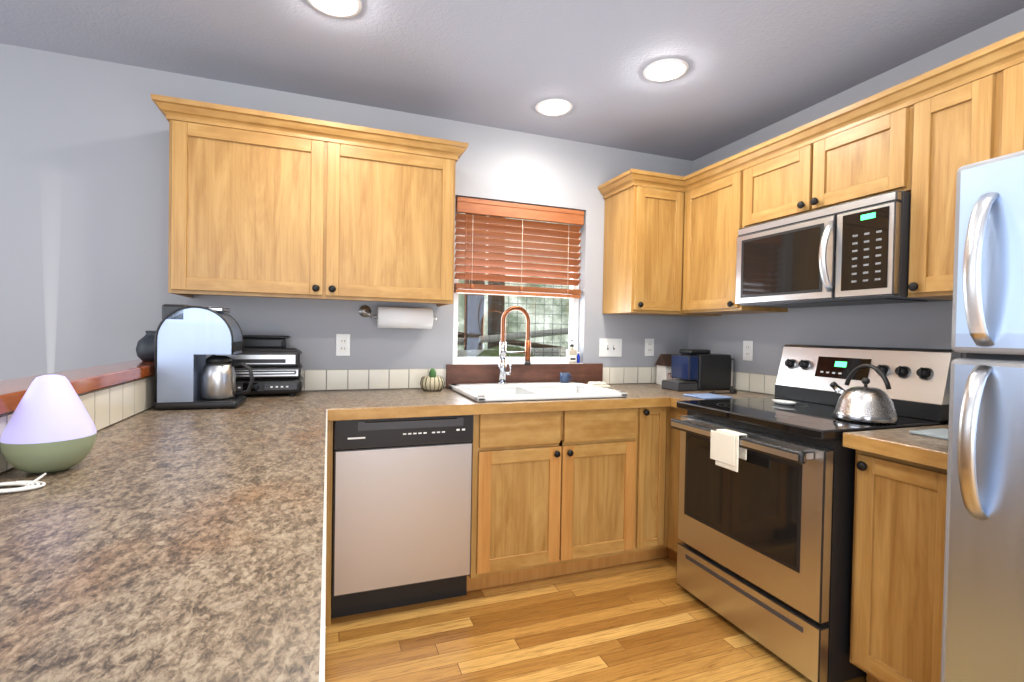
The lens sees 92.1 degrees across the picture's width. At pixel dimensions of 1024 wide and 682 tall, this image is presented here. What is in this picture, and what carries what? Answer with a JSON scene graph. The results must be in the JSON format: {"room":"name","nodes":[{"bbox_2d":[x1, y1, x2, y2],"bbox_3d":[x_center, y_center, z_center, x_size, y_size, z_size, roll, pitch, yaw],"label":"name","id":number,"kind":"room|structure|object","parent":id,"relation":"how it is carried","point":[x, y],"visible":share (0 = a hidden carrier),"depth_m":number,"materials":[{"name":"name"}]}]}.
{"room":"kitchen","nodes":[
{"label":"kitchen","id":0,"kind":"room"},
{"bbox_2d":[0,43,692,559],"bbox_3d":[-1.779,-0.059,2.388,6.640,2.440,0.140,1,1,-20],"label":"wall","id":1,"kind":"structure","parent":0,"point":[90,137],"depth_m":2.32,"materials":[{"name":"grey paint"}]},
{"bbox_2d":[0,375,155,472],"bbox_3d":[-1.007,0.226,0.850,0.030,0.125,3.288,1,1,-20],"label":"tile backsplash","id":2,"kind":"structure","parent":1,"relation":"attached to","point":[107,406],"depth_m":1.61,"materials":[{"name":"beige tile"}]},
{"bbox_2d":[163,96,458,305],"bbox_3d":[-0.920,-0.608,2.435,1.230,0.787,0.343,1,1,-20],"label":"upper cabinet","id":3,"kind":"object","parent":1,"relation":"attached to","point":[268,204],"depth_m":2.25,"materials":[{"name":"brown wood"}]},
{"bbox_2d":[336,334,349,355],"bbox_3d":[-0.900,0.021,2.634,0.072,0.118,0.008,1,1,-20],"label":"electrical outlet","id":4,"kind":"object","parent":1,"relation":"attached to","point":[342,344],"visible":1,"depth_m":2.63,"materials":[{"name":"white plastic"}]},
{"bbox_2d":[359,305,436,328],"bbox_3d":[-0.611,-0.129,2.667,0.407,0.120,0.142,1,1,-20],"label":"paper towel holder","id":5,"kind":"object","parent":1,"relation":"attached to","point":[402,317],"visible":1,"depth_m":2.63,"materials":[{"name":"white paper"}]},
{"bbox_2d":[301,367,656,390],"bbox_3d":[-0.170,0.208,2.908,2.972,0.125,0.011,1,1,-20],"label":"tile backsplash","id":6,"kind":"structure","parent":1,"relation":"attached to","point":[314,379],"depth_m":2.71,"materials":[{"name":"beige tile"}]},
{"bbox_2d":[453,198,582,363],"bbox_3d":[0.043,-0.344,3.051,0.850,0.985,0.124,1,1,-20],"label":"window","id":7,"kind":"structure","parent":1,"relation":"in","point":[573,316],"depth_m":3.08,"materials":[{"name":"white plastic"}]},
{"bbox_2d":[454,197,583,347],"bbox_3d":[0.052,-0.392,3.026,0.826,0.872,0.071,1,1,-20],"label":"window blind","id":8,"kind":"object","parent":7,"relation":"attached to","point":[507,210],"visible":0.98,"depth_m":3.01,"materials":[{"name":"brown wood"}]},
{"bbox_2d":[566,339,576,362],"bbox_3d":[0.381,0.065,3.161,0.060,0.150,0.045,1,1,-20],"label":"soap bottle","id":9,"kind":"object","parent":7,"relation":"on","point":[571,355],"visible":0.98,"depth_m":3.15,"materials":[{"name":"white plastic"}]},
{"bbox_2d":[576,352,579,362],"bbox_3d":[0.426,0.106,3.174,0.022,0.070,0.021,1,1,-20],"label":"bottle","id":10,"kind":"object","parent":7,"relation":"on","point":[578,358],"visible":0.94,"depth_m":3.17,"materials":[{"name":"blue plastic"}]},
{"bbox_2d":[599,338,621,356],"bbox_3d":[0.642,0.043,3.204,0.168,0.118,0.016,1,1,-20],"label":"switch plate","id":11,"kind":"object","parent":1,"relation":"attached to","point":[610,347],"visible":1,"depth_m":3.21,"materials":[{"name":"white plastic"}]},
{"bbox_2d":[645,338,653,355],"bbox_3d":[0.922,0.043,3.312,0.072,0.118,0.008,1,1,-20],"label":"electrical outlet","id":12,"kind":"object","parent":1,"relation":"attached to","point":[649,347],"visible":1,"depth_m":3.31,"materials":[{"name":"white plastic"}]},
{"bbox_2d":[602,169,697,316],"bbox_3d":[0.840,-0.574,3.058,0.385,0.812,0.402,1,1,-20],"label":"upper cabinet","id":13,"kind":"object","parent":1,"relation":"attached to","point":[670,245],"depth_m":2.94,"materials":[{"name":"brown wood"}]},
{"bbox_2d":[0,0,1023,160],"bbox_3d":[-0.712,-1.245,-0.444,6.640,0.060,6.140,1,1,-20],"label":"ceiling","id":14,"kind":"structure","parent":0,"point":[755,66],"depth_m":2.12,"materials":[{"name":"grey paint"}]},
{"bbox_2d":[307,0,361,17],"bbox_3d":[-0.653,-1.245,1.808,0.200,0.007,0.200,1,1,-20],"label":"recessed light","id":15,"kind":"object","parent":14,"relation":"in","point":[342,8],"visible":1,"depth_m":1.84,"materials":[{"name":"white glass"}]},
{"bbox_2d":[535,99,572,115],"bbox_3d":[0.224,-1.242,2.636,0.200,0.007,0.200,1,1,-20],"label":"recessed light","id":16,"kind":"object","parent":14,"relation":"in","point":[554,107],"visible":1,"depth_m":2.63,"materials":[{"name":"white plastic"}]},
{"bbox_2d":[643,58,688,81],"bbox_3d":[0.699,-1.228,2.247,0.200,0.007,0.200,1,1,-20],"label":"recessed light","id":17,"kind":"object","parent":14,"relation":"in","point":[667,70],"visible":1,"depth_m":2.24,"materials":[{"name":"white glass"}]},
{"bbox_2d":[325,557,866,681],"bbox_3d":[-0.756,1.254,-0.404,6.640,0.060,6.140,1,1,-20],"label":"floor","id":18,"kind":"structure","parent":0,"point":[652,620],"depth_m":2.00,"materials":[{"name":"brown wood"}]},
{"bbox_2d":[325,421,332,625],"bbox_3d":[-1.175,0.741,2.224,0.680,0.868,0.618,1,1,-20],"label":"base cabinet","id":19,"kind":"object","parent":18,"relation":"on","point":[329,516],"visible":0.15,"depth_m":2.04,"materials":[{"name":"brown wood"}]},
{"bbox_2d":[0,391,331,681],"bbox_3d":[-0.711,0.317,0.957,0.660,0.049,3.298,1,1,-20],"label":"countertop","id":20,"kind":"structure","parent":19,"relation":"on","point":[154,545],"depth_m":0.70,"materials":[{"name":"laminate"}]},
{"bbox_2d":[0,167,96,492],"bbox_3d":[-0.994,-0.064,1.038,0.156,0.700,0.252,1,1,-20],"label":"diffuser","id":21,"kind":"object","parent":20,"relation":"on","point":[50,427],"visible":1,"depth_m":1.04,"materials":[{"name":"green"}]},
{"bbox_2d":[154,304,253,409],"bbox_3d":[-1.233,0.062,2.016,0.329,0.408,0.188,1,1,-17],"label":"coffee maker","id":22,"kind":"object","parent":20,"relation":"on","point":[188,374],"visible":1,"depth_m":1.93,"materials":[{"name":"black plastic"}]},
{"bbox_2d":[212,335,303,395],"bbox_3d":[-1.216,0.117,2.375,0.390,0.287,0.247,1,1,-20],"label":"grill","id":23,"kind":"object","parent":20,"relation":"on","point":[273,363],"visible":0.65,"depth_m":2.32,"materials":[{"name":"black plastic"}]},
{"bbox_2d":[324,383,741,420],"bbox_3d":[0.241,0.306,2.703,2.342,0.049,0.688,1,1,-20],"label":"countertop","id":24,"kind":"structure","parent":19,"relation":"on","point":[373,403],"depth_m":2.33,"materials":[{"name":"laminate"}]},
{"bbox_2d":[420,368,444,391],"bbox_3d":[-0.433,0.210,2.691,0.135,0.124,0.135,1,1,-20],"label":"cactus pot","id":25,"kind":"object","parent":24,"relation":"on","point":[432,381],"visible":1,"depth_m":2.65,"materials":[{"name":"beige ceramic"}]},
{"bbox_2d":[497,306,530,383],"bbox_3d":[0.017,0.021,2.876,0.206,0.453,0.058,1,1,-20],"label":"faucet","id":26,"kind":"object","parent":24,"relation":"on","point":[503,373],"visible":1,"depth_m":2.85,"materials":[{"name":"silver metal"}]},
{"bbox_2d":[446,364,602,387],"bbox_3d":[0.102,0.206,2.993,1.017,0.134,0.020,1,1,-20],"label":"board","id":27,"kind":"object","parent":24,"relation":"on","point":[489,373],"visible":0.69,"depth_m":2.97,"materials":[{"name":"brown wood"}]},
{"bbox_2d":[449,382,627,401],"bbox_3d":[0.117,0.355,2.670,0.810,0.202,0.574,1,1,-20],"label":"sink","id":28,"kind":"object","parent":24,"relation":"in","point":[487,392],"visible":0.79,"depth_m":2.73,"materials":[{"name":"white ceramic"}]},
{"bbox_2d":[560,373,571,382],"bbox_3d":[0.328,0.223,2.996,0.079,0.058,0.060,1,1,-20],"label":"mug","id":29,"kind":"object","parent":28,"relation":"on","point":[564,377],"visible":1,"depth_m":2.97,"materials":[{"name":"blue ceramic"}]},
{"bbox_2d":[588,381,609,388],"bbox_3d":[0.513,0.264,2.964,0.125,0.036,0.100,1,1,-20],"label":"cloth","id":30,"kind":"object","parent":28,"relation":"on","point":[602,384],"visible":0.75,"depth_m":2.93,"materials":[{"name":"beige fabric"}]},
{"bbox_2d":[655,354,675,384],"bbox_3d":[1.038,0.187,3.256,0.146,0.200,0.119,1,1,-20],"label":"house ornament","id":31,"kind":"object","parent":24,"relation":"on","point":[663,363],"visible":0.42,"depth_m":3.22,"materials":[{"name":"white ceramic"}]},
{"bbox_2d":[662,349,733,390],"bbox_3d":[1.130,0.172,3.005,0.408,0.241,0.180,1,1,-20],"label":"espresso machine","id":32,"kind":"object","parent":24,"relation":"on","point":[698,370],"visible":1,"depth_m":2.93,"materials":[{"name":"black plastic"}]},
{"bbox_2d":[709,390,736,393],"bbox_3d":[1.176,0.287,2.840,0.168,0.018,0.139,1,1,-20],"label":"cord","id":33,"kind":"object","parent":24,"relation":"on","point":[733,391],"visible":0.96,"depth_m":2.79,"materials":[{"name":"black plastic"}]},
{"bbox_2d":[331,415,473,617],"bbox_3d":[-0.563,0.750,2.418,0.594,0.866,0.624,1,1,-20],"label":"dishwasher","id":34,"kind":"object","parent":18,"relation":"on","point":[401,508],"visible":0.85,"depth_m":2.13,"materials":[{"name":"grey metal"}]},
{"bbox_2d":[467,407,670,590],"bbox_3d":[0.232,0.758,2.736,1.110,0.868,0.639,1,1,-20],"label":"base cabinet","id":35,"kind":"object","parent":18,"relation":"on","point":[556,493],"depth_m":2.42,"materials":[{"name":"brown wood"}]},
{"bbox_2d":[667,407,686,561],"bbox_3d":[1.155,0.775,2.662,0.648,0.868,0.226,1,1,-20],"label":"base cabinet","id":36,"kind":"object","parent":18,"relation":"on","point":[673,435],"depth_m":2.61,"materials":[{"name":"brown wood"}]},
{"bbox_2d":[672,391,790,409],"bbox_3d":[1.169,0.324,2.608,0.668,0.049,0.135,1,1,-20],"label":"countertop","id":37,"kind":"structure","parent":36,"relation":"on","point":[740,394],"depth_m":2.70,"materials":[{"name":"laminate"}]},
{"bbox_2d":[683,393,732,399],"bbox_3d":[1.035,0.292,2.615,0.180,0.009,0.170,1,1,-20],"label":"pot holder","id":38,"kind":"object","parent":37,"relation":"on","point":[706,396],"visible":0.98,"depth_m":2.58,"materials":[{"name":"blue fabric"}]},
{"bbox_2d":[671,344,960,681],"bbox_3d":[1.241,0.620,2.158,0.805,1.197,0.758,1,1,-20],"label":"range","id":39,"kind":"object","parent":18,"relation":"on","point":[765,549],"visible":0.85,"depth_m":1.94,"materials":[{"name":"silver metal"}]},
{"bbox_2d":[710,429,746,471],"bbox_3d":[0.881,0.441,2.014,0.052,0.148,0.145,1,1,-20],"label":"towel","id":40,"kind":"object","parent":39,"relation":"hanging from","point":[727,451],"visible":0.98,"depth_m":1.99,"materials":[{"name":"beige fabric"}]},
{"bbox_2d":[772,399,795,404],"bbox_3d":[1.281,0.290,2.327,0.074,0.015,0.124,1,1,-20],"label":"spoon rest","id":41,"kind":"object","parent":39,"relation":"on","point":[784,402],"visible":0.98,"depth_m":2.31,"materials":[{"name":"white ceramic"}]},
{"bbox_2d":[830,364,898,423],"bbox_3d":[1.364,0.196,1.934,0.207,0.218,0.246,1,1,-20],"label":"kettle","id":42,"kind":"object","parent":39,"relation":"on","point":[866,404],"visible":1,"depth_m":1.86,"materials":[{"name":"silver metal"}]},
{"bbox_2d":[850,450,946,681],"bbox_3d":[1.514,0.797,1.669,0.666,0.868,0.333,1,1,-20],"label":"base cabinet","id":43,"kind":"object","parent":18,"relation":"on","point":[898,568],"visible":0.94,"depth_m":1.58,"materials":[{"name":"brown wood"}]},
{"bbox_2d":[843,425,948,469],"bbox_3d":[1.513,0.345,1.658,0.686,0.049,0.333,1,1,-20],"label":"countertop","id":44,"kind":"structure","parent":43,"relation":"on","point":[898,443],"depth_m":1.57,"materials":[{"name":"laminate"}]},
{"bbox_2d":[910,428,948,439],"bbox_3d":[1.481,0.316,1.644,0.180,0.009,0.180,1,1,-20],"label":"paper","id":45,"kind":"object","parent":44,"relation":"on","point":[941,433],"depth_m":1.67,"materials":[{"name":"white paper"}]},
{"bbox_2d":[940,150,1023,681],"bbox_3d":[1.613,0.391,1.085,0.841,1.680,0.760,1,1,-20],"label":"refrigerator","id":46,"kind":"object","parent":18,"relation":"on","point":[983,618],"visible":1,"depth_m":1.22,"materials":[{"name":"grey metal"}]},
{"bbox_2d":[688,8,1023,424],"bbox_3d":[2.336,0.042,0.644,0.140,2.440,6.000,1,1,-20],"label":"wall","id":47,"kind":"structure","parent":0,"point":[924,325],"depth_m":2.42,"materials":[{"name":"grey paint"}]},
{"bbox_2d":[678,152,787,315],"bbox_3d":[1.236,-0.567,2.839,0.402,0.805,0.482,1,1,-20],"label":"upper cabinet","id":48,"kind":"object","parent":47,"relation":"attached to","point":[712,194],"depth_m":2.76,"materials":[{"name":"brown wood"}]},
{"bbox_2d":[743,341,752,360],"bbox_3d":[1.401,0.057,2.937,0.008,0.118,0.072,1,1,-20],"label":"electrical outlet","id":49,"kind":"object","parent":47,"relation":"attached to","point":[747,350],"visible":1,"depth_m":2.93,"materials":[{"name":"white plastic"}]},
{"bbox_2d":[730,371,777,394],"bbox_3d":[1.352,0.240,3.033,0.032,0.111,0.803,1,1,-20],"label":"tile backsplash","id":50,"kind":"structure","parent":47,"relation":"attached to","point":[745,381],"depth_m":2.88,"materials":[{"name":"beige tile"}]},
{"bbox_2d":[742,130,793,227],"bbox_3d":[1.430,-0.766,2.407,0.343,0.387,0.456,1,1,-20],"label":"upper cabinet","id":51,"kind":"object","parent":47,"relation":"attached to","point":[767,167],"depth_m":2.41,"materials":[{"name":"brown wood"}]},
{"bbox_2d":[794,78,913,215],"bbox_3d":[1.546,-0.759,2.096,0.343,0.387,0.456,1,1,-20],"label":"upper cabinet","id":52,"kind":"object","parent":47,"relation":"attached to","point":[859,150],"depth_m":2.01,"materials":[{"name":"brown wood"}]},
{"bbox_2d":[735,191,952,307],"bbox_3d":[1.432,-0.364,2.229,0.453,0.394,0.758,1,1,-20],"label":"over-the-range microwave","id":53,"kind":"object","parent":52,"relation":"attached to","point":[856,252],"visible":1,"depth_m":2.04,"materials":[{"name":"grey metal"}]},
{"bbox_2d":[906,33,1017,299],"bbox_3d":[1.672,-0.551,1.749,0.343,0.787,0.290,1,1,-20],"label":"upper cabinet","id":54,"kind":"object","parent":47,"relation":"attached to","point":[962,109],"depth_m":1.71,"materials":[{"name":"brown wood"}]},
{"bbox_2d":[1014,30,1023,152],"bbox_3d":[1.804,-0.720,1.401,0.343,0.432,0.517,1,1,-20],"label":"upper cabinet","id":55,"kind":"object","parent":47,"relation":"attached to","point":[1018,54],"depth_m":1.53,"materials":[{"name":"brown wood"}]},
{"bbox_3d":[-1.065,0.680,0.781,0.115,1.040,3.399,1,1,-20],"label":"wall","id":56,"kind":"structure","parent":0,"visible":0},
{"bbox_2d":[0,359,154,414],"bbox_3d":[-1.051,0.138,0.757,0.162,0.042,3.428,1,1,-20],"label":"ledge cap","id":57,"kind":"object","parent":56,"relation":"on","point":[81,381],"visible":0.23,"depth_m":1.48,"materials":[{"name":"brown wood"}]},
{"bbox_2d":[136,331,155,360],"bbox_3d":[-1.542,0.021,2.136,0.136,0.130,0.136,1,1,-20],"label":"vase","id":58,"kind":"object","parent":57,"relation":"on","point":[145,348],"visible":0.48,"depth_m":2.08,"materials":[{"name":"black ceramic"}]}
]}

